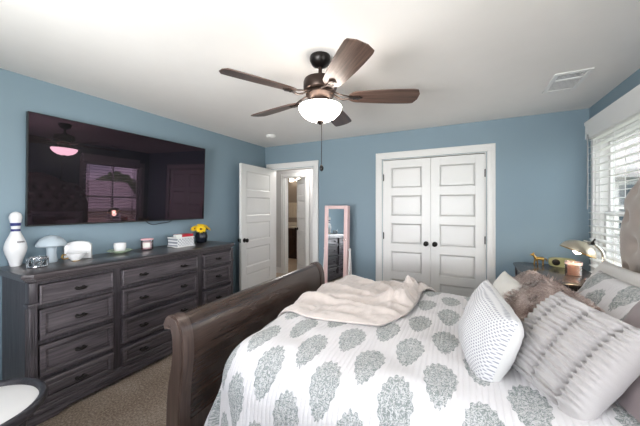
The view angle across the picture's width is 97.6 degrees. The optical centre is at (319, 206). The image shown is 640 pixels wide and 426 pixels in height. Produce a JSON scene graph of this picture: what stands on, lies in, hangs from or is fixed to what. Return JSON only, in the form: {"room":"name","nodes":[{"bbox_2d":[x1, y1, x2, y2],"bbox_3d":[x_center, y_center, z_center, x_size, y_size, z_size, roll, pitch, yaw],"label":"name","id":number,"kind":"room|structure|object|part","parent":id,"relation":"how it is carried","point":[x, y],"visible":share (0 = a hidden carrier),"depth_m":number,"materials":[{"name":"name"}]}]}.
{"room":"bedroom","nodes":[
{"label":"bedroom","id":0,"kind":"room"},
{"bbox_2d":[0,68,264,379],"bbox_3d":[-2.012,0.200,2.844,0.120,2.440,4.700,0,0,27],"label":"wall","id":1,"kind":"structure","parent":0,"point":[20,94],"depth_m":2.64,"materials":[{"name":"blue paint"}]},
{"bbox_2d":[25,111,204,226],"bbox_3d":[-1.875,-0.292,2.855,0.085,0.888,1.598,0,0,29],"label":"television","id":2,"kind":"object","parent":1,"relation":"attached to","point":[77,172],"visible":1,"depth_m":2.59,"materials":[{"name":"black glass"}]},
{"bbox_2d":[36,258,296,425],"bbox_3d":[-0.183,1.470,3.614,6.170,0.100,7.740,0,0,27],"label":"floor","id":3,"kind":"structure","parent":0,"point":[139,398],"depth_m":2.02,"materials":[{"name":"carpet"}]},
{"bbox_2d":[0,377,47,425],"bbox_3d":[-1.641,1.187,1.293,0.550,0.473,0.550,0,0,27],"label":"side table","id":4,"kind":"object","parent":3,"relation":"on","point":[20,398],"visible":1,"depth_m":1.41,"materials":[{"name":"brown wood"}]},
{"bbox_3d":[-1.478,1.208,1.399,0.074,0.431,0.039,0,0,-21],"label":"leg","id":5,"kind":"part","parent":4,"relation":"part of","materials":[{"name":"grey wood"}]},
{"bbox_2d":[0,241,233,425],"bbox_3d":[-1.677,0.927,2.708,0.561,0.985,1.855,0,0,27],"label":"dresser","id":6,"kind":"object","parent":3,"relation":"on","point":[79,328],"visible":0.81,"depth_m":2.15,"materials":[{"name":"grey wood"}]},
{"bbox_2d":[3,212,27,266],"bbox_3d":[-2.248,0.235,2.068,0.122,0.400,0.122,0,0,-24],"label":"pin","id":7,"kind":"object","parent":6,"relation":"on","point":[15,246],"visible":1,"depth_m":2.04,"materials":[{"name":"white plastic"}]},
{"bbox_2d":[25,256,48,268],"bbox_3d":[-2.045,0.399,2.027,0.121,0.073,0.119,0,0,27],"label":"glass dish","id":8,"kind":"object","parent":6,"relation":"on","point":[46,258],"visible":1,"depth_m":2.00,"materials":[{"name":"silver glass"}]},
{"bbox_2d":[27,258,47,265],"bbox_3d":[-2.045,0.395,2.027,0.111,0.049,0.108,0,0,27],"label":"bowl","id":9,"kind":"object","parent":8,"relation":"on","point":[29,260],"depth_m":2.00,"materials":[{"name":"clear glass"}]},
{"bbox_2d":[35,235,66,262],"bbox_3d":[-2.127,0.329,2.217,0.186,0.212,0.186,0,0,27],"label":"ornament","id":10,"kind":"object","parent":6,"relation":"on","point":[51,242],"visible":0.95,"depth_m":2.19,"materials":[{"name":"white ceramic"}]},
{"bbox_3d":[-2.127,0.369,2.217,0.077,0.132,0.077,0,0,27],"label":"stem","id":11,"kind":"part","parent":10,"relation":"part of","materials":[{"name":"white ceramic"}]},
{"bbox_2d":[61,252,86,260],"bbox_3d":[-1.983,0.404,2.273,0.139,0.062,0.124,0,0,-8],"label":"creamer","id":12,"kind":"object","parent":6,"relation":"on","point":[74,256],"visible":1,"depth_m":2.25,"materials":[{"name":"white ceramic"}]},
{"bbox_3d":[-1.772,1.022,2.052,0.073,0.202,0.436,0,0,27],"label":"drawer","id":13,"kind":"part","parent":6,"relation":"part of","materials":[{"name":"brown wood"}]},
{"bbox_3d":[-1.772,0.783,2.052,0.073,0.202,0.436,0,0,27],"label":"drawer","id":14,"kind":"part","parent":6,"relation":"part of","materials":[{"name":"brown wood"}]},
{"bbox_3d":[-1.772,0.584,2.052,0.071,0.129,0.436,0,0,27],"label":"drawer","id":15,"kind":"part","parent":6,"relation":"part of","materials":[{"name":"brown wood"}]},
{"bbox_2d":[64,241,91,259],"bbox_3d":[-2.054,0.362,2.386,0.178,0.147,0.086,0,0,-31],"label":"plaque","id":16,"kind":"object","parent":6,"relation":"on","point":[75,246],"visible":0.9,"depth_m":2.35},
{"bbox_3d":[-1.772,1.232,2.052,0.073,0.148,0.436,0,0,27],"label":"drawer","id":17,"kind":"part","parent":6,"relation":"part of","materials":[{"name":"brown wood"}]},
{"bbox_3d":[-1.731,1.233,2.031,0.038,0.026,0.074,0,0,27],"label":"handle","id":18,"kind":"part","parent":6,"relation":"part of","materials":[{"name":"black metal"}]},
{"bbox_3d":[-1.731,1.023,2.031,0.038,0.026,0.074,0,0,27],"label":"handle","id":19,"kind":"part","parent":6,"relation":"part of","materials":[{"name":"black metal"}]},
{"bbox_3d":[-1.731,0.784,2.031,0.038,0.026,0.074,0,0,27],"label":"handle","id":20,"kind":"part","parent":6,"relation":"part of","materials":[{"name":"black metal"}]},
{"bbox_3d":[-1.731,0.585,2.031,0.038,0.026,0.074,0,0,27],"label":"handle","id":21,"kind":"part","parent":6,"relation":"part of","materials":[{"name":"black metal"}]},
{"bbox_2d":[107,242,132,253],"bbox_3d":[-1.892,0.388,2.653,0.204,0.094,0.207,0,0,27],"label":"dish","id":22,"kind":"object","parent":6,"relation":"on","point":[120,247],"visible":0.99,"depth_m":2.62,"materials":[{"name":"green ceramic"}]},
{"bbox_3d":[-1.892,0.420,2.653,0.204,0.030,0.207,0,0,27],"label":"dish","id":23,"kind":"part","parent":22,"relation":"part of","materials":[{"name":"green ceramic"}]},
{"bbox_2d":[114,242,125,250],"bbox_3d":[-1.896,0.383,2.655,0.100,0.084,0.100,0,0,27],"label":"cup","id":24,"kind":"object","parent":22,"relation":"on","point":[121,246],"depth_m":2.62,"materials":[{"name":"white ceramic"}]},
{"bbox_3d":[-1.494,0.912,2.623,0.035,0.836,1.750,0,0,27],"label":"frame","id":25,"kind":"part","parent":6,"relation":"part of","materials":[{"name":"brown wood"}]},
{"bbox_3d":[-1.475,1.232,2.628,0.073,0.148,0.726,0,0,27],"label":"drawer","id":26,"kind":"part","parent":6,"relation":"part of","materials":[{"name":"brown wood"}]},
{"bbox_2d":[141,238,153,249],"bbox_3d":[-1.773,0.380,2.873,0.113,0.110,0.113,0,0,27],"label":"candle","id":27,"kind":"object","parent":6,"relation":"on","point":[146,245],"visible":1,"depth_m":2.84,"materials":[{"name":"wax"}]},
{"bbox_3d":[-1.475,1.022,2.628,0.073,0.202,0.726,0,0,27],"label":"drawer","id":28,"kind":"part","parent":6,"relation":"part of","materials":[{"name":"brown wood"}]},
{"bbox_3d":[-1.475,0.783,2.628,0.073,0.202,0.726,0,0,27],"label":"drawer","id":29,"kind":"part","parent":6,"relation":"part of","materials":[{"name":"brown wood"}]},
{"bbox_3d":[-1.476,0.584,2.628,0.071,0.129,0.726,0,0,27],"label":"drawer","id":30,"kind":"part","parent":6,"relation":"part of","materials":[{"name":"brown wood"}]},
{"bbox_2d":[167,236,194,247],"bbox_3d":[-1.534,0.382,3.105,0.172,0.106,0.224,0,0,27],"label":"box","id":31,"kind":"object","parent":6,"relation":"on","point":[179,242],"visible":0.81,"depth_m":3.04,"materials":[{"name":"white paint"}]},
{"bbox_2d":[174,233,192,236],"bbox_3d":[-1.528,0.316,3.129,0.112,0.026,0.170,0,0,23],"label":"book","id":32,"kind":"object","parent":31,"relation":"on","point":[183,234],"visible":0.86,"depth_m":3.11,"materials":[{"name":"paper"}]},
{"bbox_2d":[191,224,210,242],"bbox_3d":[-1.448,0.322,3.433,0.181,0.225,0.230,0,0,27],"label":"flower pot","id":33,"kind":"object","parent":6,"relation":"on","point":[201,236],"visible":1,"depth_m":3.39,"materials":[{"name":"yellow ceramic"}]},
{"bbox_3d":[-1.460,0.373,3.449,0.144,0.123,0.144,0,0,27],"label":"pot","id":34,"kind":"part","parent":33,"relation":"part of","materials":[{"name":"black ceramic"}]},
{"bbox_3d":[-1.183,1.022,3.198,0.073,0.202,0.385,0,0,27],"label":"drawer","id":35,"kind":"part","parent":6,"relation":"part of","materials":[{"name":"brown wood"}]},
{"bbox_3d":[-1.183,0.783,3.198,0.073,0.202,0.385,0,0,27],"label":"drawer","id":36,"kind":"part","parent":6,"relation":"part of","materials":[{"name":"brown wood"}]},
{"bbox_3d":[-1.183,0.584,3.198,0.071,0.129,0.385,0,0,27],"label":"drawer","id":37,"kind":"part","parent":6,"relation":"part of","materials":[{"name":"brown wood"}]},
{"bbox_2d":[288,222,296,258],"bbox_3d":[-0.692,0.935,7.886,1.160,0.970,0.584,0,0,27],"label":"bathroom vanity","id":38,"kind":"object","parent":3,"relation":"on","point":[292,233],"visible":0.3,"depth_m":7.64,"materials":[{"name":"brown wood"}]},
{"bbox_3d":[-0.805,0.705,7.665,0.330,0.170,0.018,0,0,27],"label":"drawer","id":39,"kind":"part","parent":38,"relation":"part of","materials":[{"name":"brown wood"}]},
{"bbox_3d":[-0.807,1.060,7.662,0.330,0.480,0.024,0,0,27],"label":"door","id":40,"kind":"part","parent":38,"relation":"part of","materials":[{"name":"brown wood"}]},
{"bbox_2d":[288,222,296,227],"bbox_3d":[-0.689,0.515,7.893,1.160,0.130,0.570,0,0,27],"label":"countertop","id":41,"kind":"structure","parent":38,"relation":"on","point":[290,224],"depth_m":8.19,"materials":[{"name":"beige stone"}]},
{"bbox_2d":[323,206,351,282],"bbox_3d":[0.224,0.699,3.849,0.414,1.438,0.333,0,0,27],"label":"mirror","id":42,"kind":"object","parent":3,"relation":"on","point":[337,250],"visible":0.62,"depth_m":3.83,"materials":[{"name":"mirror"}]},
{"bbox_2d":[327,209,343,282],"bbox_3d":[0.214,0.645,3.830,0.242,1.242,0.005,0,-2,27],"label":"mirror glass","id":43,"kind":"object","parent":42,"relation":"attached to","point":[335,217],"depth_m":3.83,"materials":[{"name":"mirror"}]},
{"bbox_2d":[164,178,639,425],"bbox_3d":[0.631,0.530,1.728,2.498,1.780,1.696,0,0,27],"label":"sleigh bed","id":44,"kind":"object","parent":3,"relation":"on","point":[204,337],"visible":0.48,"depth_m":1.70,"materials":[{"name":"brown wood"}]},
{"bbox_3d":[-0.777,1.004,1.541,0.164,0.832,0.077,0,0,27],"label":"footboard post","id":45,"kind":"part","parent":44,"relation":"part of","materials":[{"name":"brown wood"}]},
{"bbox_3d":[-0.409,1.245,2.262,0.096,0.120,1.580,0,0,27],"label":"footboard rail","id":46,"kind":"part","parent":44,"relation":"part of","materials":[{"name":"brown wood"}]},
{"bbox_3d":[-0.407,0.960,2.261,0.140,0.721,1.580,0,0,27],"label":"footboard panel","id":47,"kind":"part","parent":44,"relation":"part of","materials":[{"name":"brown wood"}]},
{"bbox_3d":[-0.037,1.004,2.981,0.164,0.832,0.077,0,0,27],"label":"footboard post","id":48,"kind":"part","parent":44,"relation":"part of","materials":[{"name":"brown wood"}]},
{"bbox_3d":[1.688,0.380,1.184,0.120,1.480,1.550,0,0,27],"label":"headboard","id":49,"kind":"part","parent":44,"relation":"part of","materials":[{"name":"beige fabric"}]},
{"bbox_3d":[0.712,1.165,1.692,2.020,0.210,1.560,0,0,27],"label":"box spring","id":50,"kind":"object","parent":44,"relation":"on","visible":0},
{"bbox_3d":[0.716,0.930,1.689,1.990,0.260,1.540,0,0,27],"label":"mattress","id":51,"kind":"object","parent":50,"relation":"on","visible":0},
{"bbox_2d":[204,290,639,425],"bbox_3d":[0.585,1.165,1.724,2.138,0.986,1.879,0,0,27],"label":"quilt","id":52,"kind":"object","parent":51,"relation":"on","point":[413,369],"visible":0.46,"depth_m":1.22,"materials":[{"name":"white fabric"}]},
{"bbox_2d":[277,275,435,325],"bbox_3d":[0.331,0.729,2.154,1.034,0.429,1.177,0,0,27],"label":"throw blanket","id":53,"kind":"object","parent":52,"relation":"on","point":[353,299],"visible":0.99,"depth_m":1.93,"materials":[{"name":"beige fabric"}]},
{"bbox_2d":[458,280,523,381],"bbox_3d":[0.747,0.558,1.257,0.210,0.404,0.432,0,0,11],"label":"pillow","id":54,"kind":"object","parent":52,"relation":"on","point":[490,333],"visible":0.94,"depth_m":1.14,"materials":[{"name":"white fabric"}]},
{"bbox_2d":[493,271,525,302],"bbox_3d":[1.155,0.600,1.734,0.192,0.348,0.359,0,0,15],"label":"pillow","id":55,"kind":"object","parent":52,"relation":"on","point":[504,282],"visible":0.22,"depth_m":1.71,"materials":[{"name":"beige fabric"}]},
{"bbox_2d":[512,291,639,420],"bbox_3d":[0.959,0.554,1.089,0.321,0.362,0.402,0,0,4],"label":"pillow","id":56,"kind":"object","parent":52,"relation":"on","point":[582,358],"visible":0.91,"depth_m":0.98,"materials":[{"name":"white fabric"}]},
{"bbox_2d":[577,270,639,320],"bbox_3d":[1.411,0.560,1.366,0.276,0.382,0.673,0,0,20],"label":"quilted sham","id":57,"kind":"object","parent":52,"relation":"on","point":[616,297],"visible":0.23,"depth_m":1.36,"materials":[{"name":"white fabric"}]},
{"bbox_2d":[501,270,605,320],"bbox_3d":[1.156,0.578,1.515,0.378,0.432,0.704,0,0,18],"label":"shaggy pillow","id":58,"kind":"object","parent":51,"relation":"on","point":[539,287],"visible":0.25,"depth_m":1.47,"materials":[{"name":"fur"}]},
{"bbox_2d":[590,260,639,287],"bbox_3d":[1.635,0.560,1.521,0.224,0.462,0.742,0,0,24],"label":"euro sham","id":59,"kind":"object","parent":51,"relation":"on","point":[628,276],"visible":0.18,"depth_m":1.56,"materials":[{"name":"white fabric"}]},
{"bbox_2d":[616,301,639,422],"bbox_3d":[1.180,0.590,0.990,0.259,0.407,0.632,0,0,29],"label":"sham","id":60,"kind":"object","parent":51,"relation":"on","point":[629,400],"visible":0.21,"depth_m":0.94,"materials":[{"name":"grey fabric"}]},
{"bbox_2d":[513,262,591,291],"bbox_3d":[2.160,1.010,2.567,0.574,0.820,0.904,0,0,27],"label":"nightstand","id":61,"kind":"object","parent":3,"relation":"on","point":[574,283],"visible":0.16,"depth_m":2.53,"materials":[{"name":"brown wood"}]},
{"bbox_2d":[530,252,546,264],"bbox_3d":[2.273,0.536,2.910,0.156,0.129,0.040,0,0,12],"label":"horse figurine","id":62,"kind":"object","parent":61,"relation":"on","point":[537,258],"visible":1,"depth_m":2.90,"materials":[{"name":"gold metal"}]},
{"bbox_2d":[548,257,575,267],"bbox_3d":[2.422,0.555,2.799,0.218,0.090,0.067,0,0,35],"label":"desk clock","id":63,"kind":"object","parent":61,"relation":"on","point":[553,261],"visible":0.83,"depth_m":2.80,"materials":[{"name":"green paint"}]},
{"bbox_2d":[564,260,582,275],"bbox_3d":[2.237,0.541,2.471,0.121,0.118,0.121,0,0,27],"label":"candle jar","id":64,"kind":"object","parent":61,"relation":"on","point":[574,268],"visible":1,"depth_m":2.44,"materials":[{"name":"pink glass"}]},
{"bbox_2d":[560,239,605,280],"bbox_3d":[2.145,0.426,2.270,0.315,0.348,0.242,0,0,27],"label":"bedside lamp","id":65,"kind":"object","parent":61,"relation":"on","point":[578,247],"visible":0.86,"depth_m":2.22,"materials":[{"name":"silver metal"}]},
{"bbox_3d":[2.107,0.339,2.290,0.220,0.139,0.232,0,0,27],"label":"lamp shade","id":66,"kind":"part","parent":65,"relation":"part of","materials":[{"name":"metal"}]},
{"bbox_3d":[2.196,0.423,2.244,0.139,0.312,0.022,0,0,27],"label":"arm","id":67,"kind":"part","parent":65,"relation":"part of","materials":[{"name":"silver metal"}]},
{"bbox_2d":[288,178,296,221],"bbox_3d":[0.071,0.200,6.811,3.700,2.440,2.020,0,0,27],"label":"wall","id":68,"kind":"structure","parent":0,"point":[292,186],"depth_m":8.29,"materials":[{"name":"beige paint"}]},
{"bbox_2d":[288,203,296,217],"bbox_3d":[-0.789,0.091,8.244,0.360,0.438,0.057,0,0,27],"label":"hand towel","id":69,"kind":"object","parent":68,"relation":"hanging from","point":[292,206],"visible":0.91,"depth_m":8.22,"materials":[{"name":"beige fabric"}]},
{"bbox_2d":[281,172,309,273],"bbox_3d":[-0.494,0.357,5.886,0.690,2.125,0.142,0,0,27],"label":"trim","id":70,"kind":"structure","parent":68,"relation":"attached to","point":[284,177],"depth_m":5.97,"materials":[{"name":"white paint"}]},
{"bbox_2d":[295,177,305,268],"bbox_3d":[-0.391,0.395,6.009,0.174,2.010,0.520,0,0,-25],"label":"door","id":71,"kind":"structure","parent":68,"relation":"in","point":[301,183],"depth_m":5.98,"materials":[{"name":"white paint"}]},
{"bbox_2d":[276,169,312,267],"bbox_3d":[-0.257,0.200,6.282,3.800,2.440,3.260,0,0,27],"label":"wall","id":72,"kind":"structure","parent":0,"point":[278,173],"depth_m":6.01,"materials":[{"name":"grey paint"}]},
{"bbox_2d":[0,0,639,146],"bbox_3d":[-0.100,-1.070,1.862,4.420,0.100,4.700,0,0,27],"label":"ceiling","id":73,"kind":"structure","parent":0,"point":[468,61],"depth_m":1.89,"materials":[{"name":"paint"}]},
{"bbox_2d":[266,134,275,137],"bbox_3d":[-0.698,-0.999,3.979,0.136,0.042,0.136,0,0,27],"label":"smoke detector","id":74,"kind":"object","parent":73,"relation":"attached to","point":[267,135],"visible":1,"depth_m":3.93,"materials":[{"name":"white paint"}]},
{"bbox_2d":[219,38,419,170],"bbox_3d":[-0.007,-0.629,1.937,1.265,0.782,1.260,0,0,27],"label":"ceiling fan","id":75,"kind":"object","parent":73,"relation":"hanging from","point":[319,88],"visible":1,"depth_m":1.81,"materials":[{"name":"brown wood"}]},
{"bbox_3d":[-0.350,-0.745,1.655,0.467,0.007,0.154,0,13,-35],"label":"blade","id":76,"kind":"part","parent":75,"relation":"part of","materials":[{"name":"brown wood"}]},
{"bbox_3d":[-0.340,-0.745,2.159,0.467,0.007,0.154,0,13,37],"label":"blade","id":77,"kind":"part","parent":75,"relation":"part of","materials":[{"name":"brown wood"}]},
{"bbox_3d":[0.001,-0.631,1.899,0.292,0.100,0.292,0,0,27],"label":"lamp shade","id":78,"kind":"part","parent":75,"relation":"part of","materials":[{"name":"white glass"}]},
{"bbox_3d":[0.011,-0.444,1.873,0.004,0.322,0.006,0,0,27],"label":"pull chain","id":79,"kind":"part","parent":75,"relation":"part of","materials":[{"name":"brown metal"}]},
{"bbox_3d":[0.142,-0.745,2.304,0.154,0.007,0.467,-14,-4,19],"label":"blade","id":80,"kind":"part","parent":75,"relation":"part of","materials":[{"name":"brown wood"}]},
{"bbox_3d":[0.125,-0.745,1.489,0.154,0.007,0.467,14,-4,-16],"label":"blade","id":81,"kind":"part","parent":75,"relation":"part of","materials":[{"name":"brown wood"}]},
{"bbox_3d":[0.430,-0.745,1.890,0.467,0.007,0.154,0,-13,1],"label":"blade","id":82,"kind":"part","parent":75,"relation":"part of","materials":[{"name":"brown wood"}]},
{"bbox_2d":[542,67,594,93],"bbox_3d":[1.993,-1.016,2.270,0.230,0.014,0.400,0,0,27],"label":"ceiling vent","id":83,"kind":"object","parent":73,"relation":"in","point":[563,81],"visible":1,"depth_m":2.24,"materials":[{"name":"white metal"}]},
{"bbox_3d":[1.993,-1.016,2.270,0.170,0.013,0.331,0,0,27],"label":"louver panel","id":84,"kind":"part","parent":83,"relation":"part of","materials":[{"name":"white metal"}]},
{"bbox_2d":[265,108,588,280],"bbox_3d":[0.947,0.200,3.898,4.180,2.440,0.120,0,0,27],"label":"wall","id":85,"kind":"structure","parent":0,"point":[541,159],"depth_m":3.22,"materials":[{"name":"blue paint"}]},
{"bbox_2d":[238,163,273,290],"bbox_3d":[-0.960,0.388,4.345,0.174,2.020,0.842,0,0,24],"label":"door","id":86,"kind":"structure","parent":85,"relation":"in","point":[256,184],"depth_m":4.28,"materials":[{"name":"white paint"}]},
{"bbox_2d":[266,160,318,277],"bbox_3d":[-0.441,0.349,4.599,0.994,2.142,0.142,0,0,27],"label":"trim","id":87,"kind":"structure","parent":85,"relation":"attached to","point":[315,163],"depth_m":4.36,"materials":[{"name":"white paint"}]},
{"bbox_2d":[383,158,430,286],"bbox_3d":[1.137,0.385,3.728,0.618,2.040,0.105,0,0,27],"label":"door","id":88,"kind":"structure","parent":85,"relation":"in","point":[406,183],"depth_m":3.74,"materials":[{"name":"white paint"}]},
{"bbox_2d":[376,143,495,284],"bbox_3d":[1.438,0.339,3.634,1.419,2.162,0.142,0,0,27],"label":"trim","id":89,"kind":"structure","parent":85,"relation":"attached to","point":[490,148],"depth_m":3.37,"materials":[{"name":"white paint"}]},
{"bbox_2d":[431,154,485,296],"bbox_3d":[1.689,0.385,3.444,0.618,2.040,0.105,0,0,27],"label":"door","id":90,"kind":"structure","parent":85,"relation":"in","point":[458,238],"depth_m":3.46,"materials":[{"name":"white paint"}]},
{"bbox_2d":[589,68,639,270],"bbox_3d":[1.839,0.200,0.932,0.120,2.440,4.580,0,0,27],"label":"wall","id":91,"kind":"structure","parent":0,"point":[632,81],"depth_m":2.50,"materials":[{"name":"blue paint"}]},
{"bbox_2d":[591,122,623,270],"bbox_3d":[2.436,0.005,2.256,0.070,1.530,1.280,0,0,27],"label":"trim","id":92,"kind":"structure","parent":91,"relation":"attached to","point":[595,155],"depth_m":2.75,"materials":[{"name":"white paint"}]},
{"bbox_2d":[599,119,639,266],"bbox_3d":[2.516,0.000,2.226,0.100,1.360,1.100,0,0,27],"label":"window","id":93,"kind":"structure","parent":91,"relation":"in","point":[633,175],"depth_m":2.57,"materials":[{"name":"white paint"}]},
{"bbox_2d":[584,84,639,272],"bbox_3d":[2.351,-0.048,2.221,0.104,1.535,1.070,0,0,27],"label":"window blind","id":94,"kind":"object","parent":93,"relation":"attached to","point":[626,109],"visible":0.8,"depth_m":2.26,"materials":[{"name":"white paint"}]},
{"bbox_3d":[2.560,0.015,2.586,0.066,1.370,0.008,0,0,27],"label":"ladder cord","id":95,"kind":"part","parent":94,"relation":"part of","materials":[{"name":"white fabric"}]},
{"bbox_3d":[2.368,0.015,2.212,0.066,1.370,0.008,0,0,27],"label":"ladder cord","id":96,"kind":"part","parent":94,"relation":"part of","materials":[{"name":"white fabric"}]},
{"bbox_3d":[2.516,0.347,2.226,0.030,0.615,1.050,0,0,27],"label":"sash","id":97,"kind":"part","parent":93,"relation":"part of","materials":[{"name":"white paint"}]},
{"bbox_3d":[2.516,0.347,2.226,0.004,0.535,0.970,0,0,27],"label":"pane","id":98,"kind":"part","parent":93,"relation":"part of","materials":[{"name":"clear glass"}]},
{"bbox_3d":[2.542,-0.287,2.212,0.030,0.735,1.050,0,0,27],"label":"sash","id":99,"kind":"part","parent":93,"relation":"part of","materials":[{"name":"white paint"}]},
{"bbox_3d":[2.542,-0.287,2.212,0.004,0.655,0.970,0,0,27],"label":"pane","id":100,"kind":"part","parent":93,"relation":"part of","materials":[{"name":"clear glass"}]}
]}

